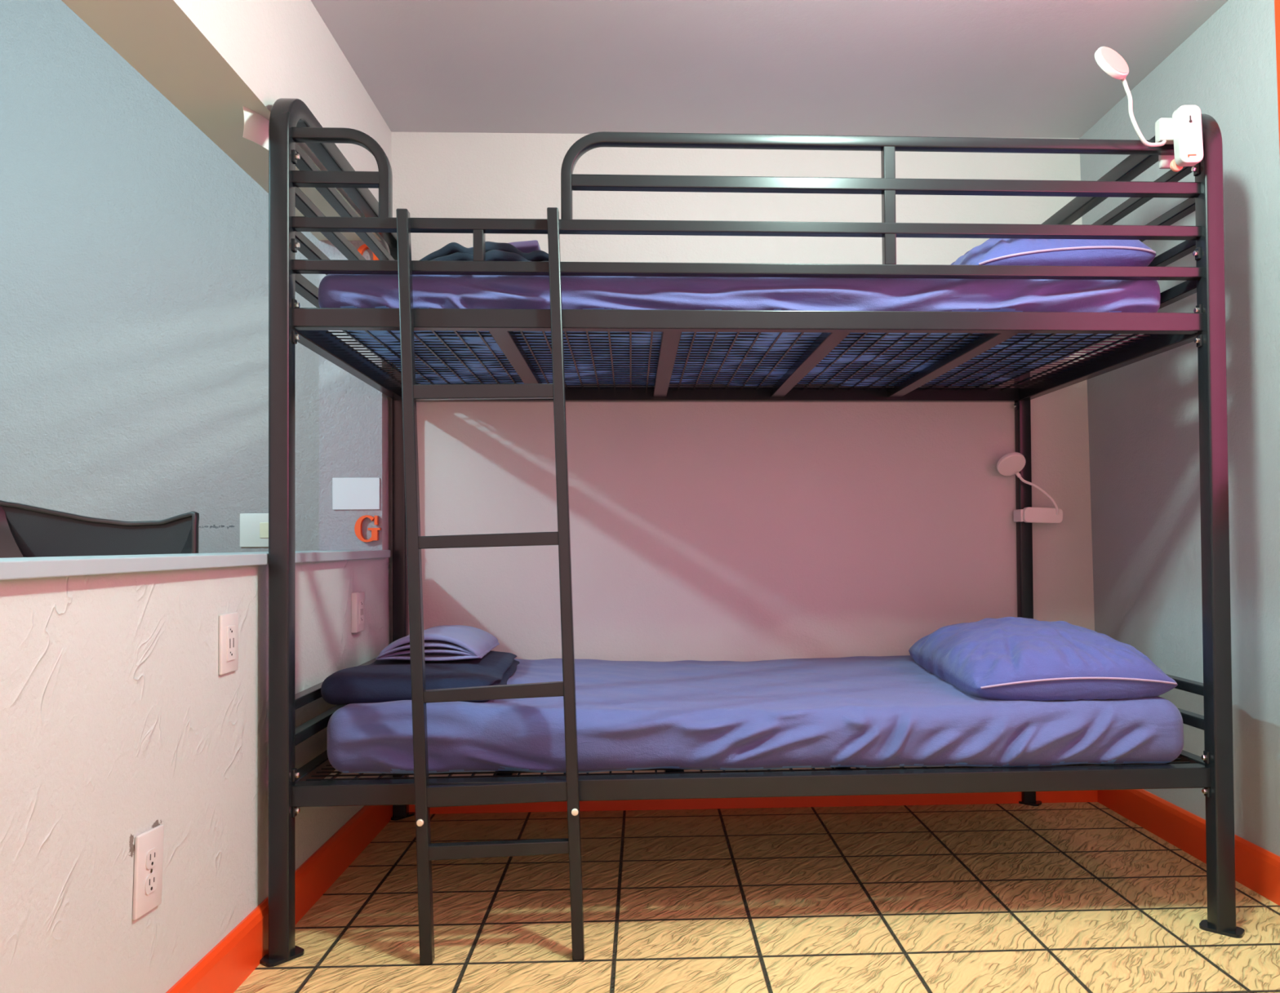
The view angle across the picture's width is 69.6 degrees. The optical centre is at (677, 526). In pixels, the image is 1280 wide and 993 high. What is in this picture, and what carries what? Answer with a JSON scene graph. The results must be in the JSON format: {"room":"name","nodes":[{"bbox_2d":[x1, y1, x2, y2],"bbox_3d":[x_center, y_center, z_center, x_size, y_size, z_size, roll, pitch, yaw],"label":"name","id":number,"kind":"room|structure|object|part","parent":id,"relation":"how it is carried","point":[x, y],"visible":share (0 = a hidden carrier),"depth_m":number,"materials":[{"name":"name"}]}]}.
{"room":"dormitory","nodes":[
{"label":"dormitory","id":0,"kind":"room"},
{"bbox_2d":[0,0,319,553],"bbox_3d":[-2.265,-0.531,3.087,2.312,2.900,0.120,0,-1,-2],"label":"wall","id":1,"kind":"structure","parent":0,"point":[134,249],"depth_m":3.05,"materials":[{"name":"blue paint"}]},
{"bbox_2d":[240,513,268,547],"bbox_3d":[-1.391,0.013,3.045,0.116,0.112,0.010,0,-1,-2],"label":"light switch","id":2,"kind":"object","parent":1,"relation":"attached to","point":[254,527],"visible":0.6,"depth_m":3.04,"materials":[{"name":"white plastic"}]},
{"bbox_2d":[0,0,392,992],"bbox_3d":[-0.928,-0.579,0.826,0.190,2.900,4.500,0,-1,-2],"label":"wall","id":3,"kind":"structure","parent":0,"point":[119,722],"depth_m":1.63,"materials":[{"name":"white paint"}]},
{"bbox_2d":[132,824,164,920],"bbox_3d":[-0.845,0.551,1.471,0.009,0.132,0.084,0,-1,-2],"label":"wall outlet","id":4,"kind":"object","parent":3,"relation":"attached to","point":[148,846],"visible":1,"depth_m":1.46,"materials":[{"name":"white plastic"}]},
{"bbox_2d":[144,872,157,894],"bbox_3d":[-0.842,0.571,1.470,0.004,0.030,0.034,0,-1,-2],"label":"receptacle","id":5,"kind":"object","parent":4,"relation":"attached to","point":[150,878],"depth_m":1.47,"materials":[{"name":"white plastic"}]},
{"bbox_2d":[145,848,158,869],"bbox_3d":[-0.843,0.532,1.473,0.004,0.030,0.034,0,-1,-2],"label":"receptacle","id":6,"kind":"object","parent":4,"relation":"attached to","point":[151,854],"depth_m":1.47,"materials":[{"name":"white plastic"}]},
{"bbox_2d":[0,550,390,580],"bbox_3d":[-0.921,0.047,0.687,0.246,0.023,4.244,0,-1,-2],"label":"counter ledge","id":7,"kind":"object","parent":3,"relation":"attached to","point":[12,568],"visible":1,"depth_m":1.46,"materials":[{"name":"grey laminate"}]},
{"bbox_2d":[218,612,238,675],"bbox_3d":[-0.858,0.223,1.760,0.010,0.113,0.072,0,-1,-2],"label":"wall outlet","id":8,"kind":"object","parent":3,"relation":"attached to","point":[228,623],"visible":1,"depth_m":1.75,"materials":[{"name":"white plastic"}]},
{"bbox_2d":[226,625,235,662],"bbox_3d":[-0.856,0.223,1.760,0.004,0.067,0.033,0,-1,-2],"label":"receptacle","id":9,"kind":"object","parent":8,"relation":"attached to","point":[230,628],"depth_m":1.76,"materials":[{"name":"white plastic"}]},
{"bbox_2d":[242,106,269,150],"bbox_3d":[-0.910,-0.860,1.990,0.005,0.066,0.074,-1,-1,20],"label":"paper card","id":10,"kind":"object","parent":3,"relation":"hanging from","point":[255,130],"visible":0.94,"depth_m":1.98,"materials":[{"name":"white paper"}]},
{"bbox_2d":[165,805,392,992],"bbox_3d":[-0.813,0.815,0.733,0.014,0.108,4.354,0,-1,-2],"label":"baseboard","id":11,"kind":"structure","parent":3,"relation":"attached to","point":[228,965],"depth_m":1.92,"materials":[{"name":"orange paint"}]},
{"bbox_2d":[332,477,379,510],"bbox_3d":[-0.982,-0.100,2.809,0.142,0.098,0.005,0,-1,-2],"label":"blank plate","id":12,"kind":"object","parent":3,"relation":"attached to","point":[354,493],"visible":1,"depth_m":2.81,"materials":[{"name":"grey plastic"}]},
{"bbox_2d":[351,591,364,633],"bbox_3d":[-0.882,0.236,2.543,0.019,0.110,0.072,0,-1,-2],"label":"wall outlet","id":13,"kind":"object","parent":3,"relation":"attached to","point":[357,599],"visible":1,"depth_m":2.52,"materials":[{"name":"white plastic"}]},
{"bbox_2d":[359,600,363,624],"bbox_3d":[-0.876,0.236,2.543,0.004,0.067,0.033,0,-1,-2],"label":"receptacle","id":14,"kind":"object","parent":13,"relation":"attached to","point":[361,602],"depth_m":2.54,"materials":[{"name":"white plastic"}]},
{"bbox_2d":[354,515,381,542],"bbox_3d":[-0.944,0.007,2.803,0.076,0.082,0.015,0,-1,-2],"label":"letter","id":15,"kind":"object","parent":3,"relation":"attached to","point":[358,525],"depth_m":2.80,"materials":[{"name":"orange paint"}]},
{"bbox_2d":[357,244,379,260],"bbox_3d":[-0.950,-0.823,2.817,0.068,0.082,0.015,0,-1,-2],"label":"letter","id":16,"kind":"object","parent":3,"relation":"attached to","point":[362,249],"depth_m":2.81,"materials":[{"name":"orange paint"}]},
{"bbox_2d":[391,132,1094,778],"bbox_3d":[0.336,-0.210,3.033,2.498,2.221,0.120,0,-1,-2],"label":"wall","id":17,"kind":"structure","parent":0,"point":[700,531],"depth_m":2.97,"materials":[{"name":"white paint"}]},
{"bbox_2d":[408,777,1097,814],"bbox_3d":[0.236,0.845,2.944,2.249,0.108,0.014,0,-1,-2],"label":"baseboard","id":18,"kind":"structure","parent":17,"relation":"attached to","point":[1055,797],"depth_m":2.94,"materials":[{"name":"orange paint"}]},
{"bbox_2d":[233,802,1279,992],"bbox_3d":[-0.877,0.911,0.852,5.100,0.080,4.600,0,-1,-2],"label":"floor","id":19,"kind":"structure","parent":0,"point":[1068,897],"depth_m":2.11,"materials":[{"name":"beige tile"}]},
{"bbox_2d":[0,500,199,558],"bbox_3d":[-1.583,0.413,2.295,0.576,0.976,0.583,0,-1,-2],"label":"office chair","id":20,"kind":"object","parent":19,"relation":"on","point":[26,531],"visible":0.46,"depth_m":2.54,"materials":[{"name":"black plastic"}]},
{"bbox_2d":[259,97,1244,967],"bbox_3d":[0.152,-0.016,2.443,2.078,1.815,1.078,0,-1,-3],"label":"bunk bed","id":21,"kind":"object","parent":19,"relation":"on","point":[291,122],"visible":0.85,"depth_m":1.98,"materials":[{"name":"black metal"}]},
{"bbox_3d":[-0.816,0.885,1.895,0.050,0.007,0.082,-1,-1,37],"label":"foot plate","id":22,"kind":"part","parent":21,"relation":"part of","materials":[{"name":"black metal"}]},
{"bbox_3d":[-0.848,-0.617,2.410,0.030,0.022,0.946,0,-1,-3],"label":"rail","id":23,"kind":"part","parent":21,"relation":"part of","materials":[{"name":"black metal"}]},
{"bbox_3d":[-0.840,0.562,2.390,0.034,0.041,0.946,0,-1,-3],"label":"rail","id":24,"kind":"part","parent":21,"relation":"part of","materials":[{"name":"black metal"}]},
{"bbox_3d":[-0.840,0.458,2.392,0.030,0.024,0.946,0,-1,-3],"label":"rail","id":25,"kind":"part","parent":21,"relation":"part of","materials":[{"name":"black metal"}]},
{"bbox_3d":[-0.849,-0.708,2.412,0.030,0.022,0.946,0,-1,-3],"label":"rail","id":26,"kind":"part","parent":21,"relation":"part of","materials":[{"name":"black metal"}]},
{"bbox_3d":[-0.718,-0.732,1.939,0.182,0.026,0.028,0,-1,-3],"label":"guard rail","id":27,"kind":"part","parent":21,"relation":"part of","materials":[{"name":"black metal"}]},
{"bbox_3d":[-0.841,0.383,2.393,0.030,0.022,0.946,0,-1,-3],"label":"rail","id":28,"kind":"part","parent":21,"relation":"part of","materials":[{"name":"black metal"}]},
{"bbox_3d":[-0.847,-0.012,2.400,0.042,1.811,1.023,0,-1,-3],"label":"frame","id":29,"kind":"part","parent":21,"relation":"part of","materials":[{"name":"black metal"}]},
{"bbox_3d":[-0.849,-0.800,2.414,0.030,0.022,0.946,0,-1,-3],"label":"rail","id":30,"kind":"part","parent":21,"relation":"part of","materials":[{"name":"black metal"}]},
{"bbox_3d":[-0.847,-0.523,2.409,0.030,0.026,0.946,0,-1,-3],"label":"rail","id":31,"kind":"part","parent":21,"relation":"part of","materials":[{"name":"black metal"}]},
{"bbox_3d":[-0.847,-0.428,2.407,0.034,0.051,0.946,0,-1,-3],"label":"rail","id":32,"kind":"part","parent":21,"relation":"part of","materials":[{"name":"black metal"}]},
{"bbox_3d":[-0.865,0.902,2.874,0.050,0.007,0.082,-1,-1,37],"label":"foot plate","id":33,"kind":"part","parent":21,"relation":"part of","materials":[{"name":"black metal"}]},
{"bbox_3d":[0.124,-0.421,2.943,1.960,0.040,0.034,0,-1,-3],"label":"rail","id":34,"kind":"part","parent":21,"relation":"part of","materials":[{"name":"black metal"}]},
{"bbox_2d":[318,274,1160,386],"bbox_3d":[0.135,-0.511,2.450,1.887,0.139,0.940,0,-1,-3],"label":"mattress","id":35,"kind":"object","parent":21,"relation":"on","point":[335,291],"visible":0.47,"depth_m":2.03,"materials":[{"name":"blue"}]},
{"bbox_2d":[419,241,548,262],"bbox_3d":[-0.453,-0.608,2.284,0.420,0.112,0.378,0,-1,-3],"label":"folded blanket","id":36,"kind":"object","parent":35,"relation":"on","point":[452,251],"visible":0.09,"depth_m":2.11,"materials":[{"name":"fabric"}]},
{"bbox_2d":[470,240,540,253],"bbox_3d":[-0.471,-0.678,2.389,0.240,0.054,0.260,0,-1,-3],"label":"sheet","id":37,"kind":"object","parent":36,"relation":"on","point":[526,246],"visible":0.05,"depth_m":2.27,"materials":[{"name":"purple fabric"}]},
{"bbox_2d":[950,238,1156,266],"bbox_3d":[0.893,-0.654,2.456,0.439,0.183,0.724,0,-1,1],"label":"pillow","id":38,"kind":"object","parent":35,"relation":"on","point":[993,251],"visible":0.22,"depth_m":2.10,"materials":[{"name":"purple fabric"}]},
{"bbox_3d":[0.171,-0.552,1.981,1.960,0.023,0.028,0,-1,-3],"label":"guard rail","id":39,"kind":"part","parent":21,"relation":"part of","materials":[{"name":"black metal"}]},
{"bbox_3d":[0.171,-0.642,1.982,1.960,0.024,0.028,0,-1,-3],"label":"guard rail","id":40,"kind":"part","parent":21,"relation":"part of","materials":[{"name":"black metal"}]},
{"bbox_3d":[0.172,-0.442,1.982,1.960,0.040,0.034,0,-1,-3],"label":"rail","id":41,"kind":"part","parent":21,"relation":"part of","materials":[{"name":"black metal"}]},
{"bbox_3d":[0.179,0.552,1.968,1.960,0.045,0.040,0,-1,-3],"label":"rail","id":42,"kind":"part","parent":21,"relation":"part of","materials":[{"name":"black metal"}]},
{"bbox_2d":[327,655,1183,773],"bbox_3d":[0.160,0.463,2.423,1.891,0.165,0.962,0,-1,-3],"label":"mattress","id":43,"kind":"object","parent":21,"relation":"on","point":[856,712],"visible":0.76,"depth_m":1.99,"materials":[{"name":"blue"}]},
{"bbox_2d":[320,650,519,705],"bbox_3d":[-0.609,0.367,2.324,0.393,0.073,0.605,0,-1,-3],"label":"folded blanket","id":44,"kind":"object","parent":43,"relation":"on","point":[380,681],"visible":0.7,"depth_m":2.06,"materials":[{"name":"fabric"}]},
{"bbox_2d":[375,625,499,661],"bbox_3d":[-0.637,0.308,2.478,0.263,0.070,0.352,0,-1,-3],"label":"folded towels","id":45,"kind":"object","parent":44,"relation":"on","point":[444,642],"visible":0.85,"depth_m":2.33,"materials":[{"name":"purple fabric"}]},
{"bbox_2d":[908,617,1177,701],"bbox_3d":[0.901,0.318,2.404,0.461,0.159,0.759,0,-1,2],"label":"pillow","id":46,"kind":"object","parent":43,"relation":"on","point":[1006,658],"visible":1,"depth_m":2.09,"materials":[{"name":"fabric"}]},
{"bbox_3d":[0.461,-0.739,1.998,1.377,0.026,0.028,0,-1,-3],"label":"guard rail","id":47,"kind":"part","parent":21,"relation":"part of","materials":[{"name":"black metal"}]},
{"bbox_2d":[996,452,1062,524],"bbox_3d":[1.121,-0.122,2.948,0.203,0.226,0.085,0,-1,-3],"label":"lamp","id":48,"kind":"object","parent":21,"relation":"attached to","point":[1011,464],"visible":1,"depth_m":2.92,"materials":[{"name":"beige plastic"}]},
{"bbox_2d":[999,455,1024,475],"bbox_3d":[1.065,-0.194,2.933,0.081,0.060,0.057,0,-1,-3],"label":"diffuser","id":49,"kind":"object","parent":48,"relation":"attached to","point":[1009,465],"depth_m":2.93,"materials":[{"name":"white"}]},
{"bbox_3d":[1.131,0.890,2.974,0.082,0.007,0.050,-1,-1,42],"label":"foot plate","id":50,"kind":"part","parent":21,"relation":"part of","materials":[{"name":"black metal"}]},
{"bbox_3d":[1.143,-0.441,2.508,0.034,0.051,0.946,0,-1,-3],"label":"rail","id":51,"kind":"part","parent":21,"relation":"part of","materials":[{"name":"black metal"}]},
{"bbox_3d":[1.149,-0.024,2.501,0.042,1.811,1.023,0,-1,-3],"label":"frame","id":52,"kind":"part","parent":21,"relation":"part of","materials":[{"name":"black metal"}]},
{"bbox_3d":[1.140,-0.812,2.514,0.030,0.022,0.946,0,-1,-3],"label":"rail","id":53,"kind":"part","parent":21,"relation":"part of","materials":[{"name":"black metal"}]},
{"bbox_2d":[1094,46,1203,172],"bbox_3d":[1.001,-0.901,1.996,0.240,0.257,0.094,0,-1,-9],"label":"lamp","id":54,"kind":"object","parent":21,"relation":"attached to","point":[1184,130],"visible":1,"depth_m":1.97,"materials":[{"name":"white plastic"}]},
{"bbox_2d":[1100,46,1128,73],"bbox_3d":[0.929,-0.993,1.958,0.075,0.069,0.032,0,-1,-26],"label":"diffuser","id":55,"kind":"object","parent":54,"relation":"attached to","point":[1111,62],"depth_m":1.95,"materials":[{"name":"white plastic"}]},
{"bbox_3d":[1.141,-0.721,2.512,0.030,0.022,0.946,0,-1,-3],"label":"rail","id":56,"kind":"part","parent":21,"relation":"part of","materials":[{"name":"black metal"}]},
{"bbox_3d":[1.141,-0.629,2.511,0.030,0.022,0.946,0,-1,-3],"label":"rail","id":57,"kind":"part","parent":21,"relation":"part of","materials":[{"name":"black metal"}]},
{"bbox_3d":[1.142,-0.536,2.509,0.030,0.026,0.946,0,-1,-3],"label":"rail","id":58,"kind":"part","parent":21,"relation":"part of","materials":[{"name":"black metal"}]},
{"bbox_3d":[1.149,0.371,2.494,0.030,0.022,0.946,0,-1,-3],"label":"rail","id":59,"kind":"part","parent":21,"relation":"part of","materials":[{"name":"black metal"}]},
{"bbox_3d":[1.150,0.549,2.490,0.034,0.041,0.946,0,-1,-3],"label":"rail","id":60,"kind":"part","parent":21,"relation":"part of","materials":[{"name":"black metal"}]},
{"bbox_3d":[1.149,0.446,2.492,0.030,0.024,0.946,0,-1,-3],"label":"rail","id":61,"kind":"part","parent":21,"relation":"part of","materials":[{"name":"black metal"}]},
{"bbox_3d":[1.180,0.873,1.995,0.082,0.007,0.050,-1,-1,42],"label":"foot plate","id":62,"kind":"part","parent":21,"relation":"part of","materials":[{"name":"black metal"}]},
{"bbox_2d":[311,0,1228,138],"bbox_3d":[0.265,-1.358,0.862,2.588,0.100,4.454,0,-1,-2],"label":"ceiling","id":63,"kind":"structure","parent":0,"point":[978,68],"depth_m":2.53,"materials":[{"name":"paint"}]},
{"bbox_2d":[1080,0,1279,857],"bbox_3d":[1.486,-0.256,0.898,0.157,2.221,4.474,0,-1,-2],"label":"wall","id":64,"kind":"structure","parent":0,"point":[1144,415],"depth_m":2.36,"materials":[{"name":"grey paint"}]},
{"bbox_2d":[1097,789,1279,906],"bbox_3d":[1.446,0.800,0.818,0.014,0.108,4.354,0,-1,-2],"label":"baseboard","id":65,"kind":"structure","parent":64,"relation":"attached to","point":[1257,868],"depth_m":2.49,"materials":[{"name":"orange paint"}]},
{"bbox_2d":[1274,0,1279,154],"bbox_3d":[1.430,-0.620,1.179,0.096,1.170,1.778,0,-1,-2],"label":"window","id":66,"kind":"structure","parent":64,"relation":"in","point":[1277,2],"depth_m":2.07,"materials":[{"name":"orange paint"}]}
]}

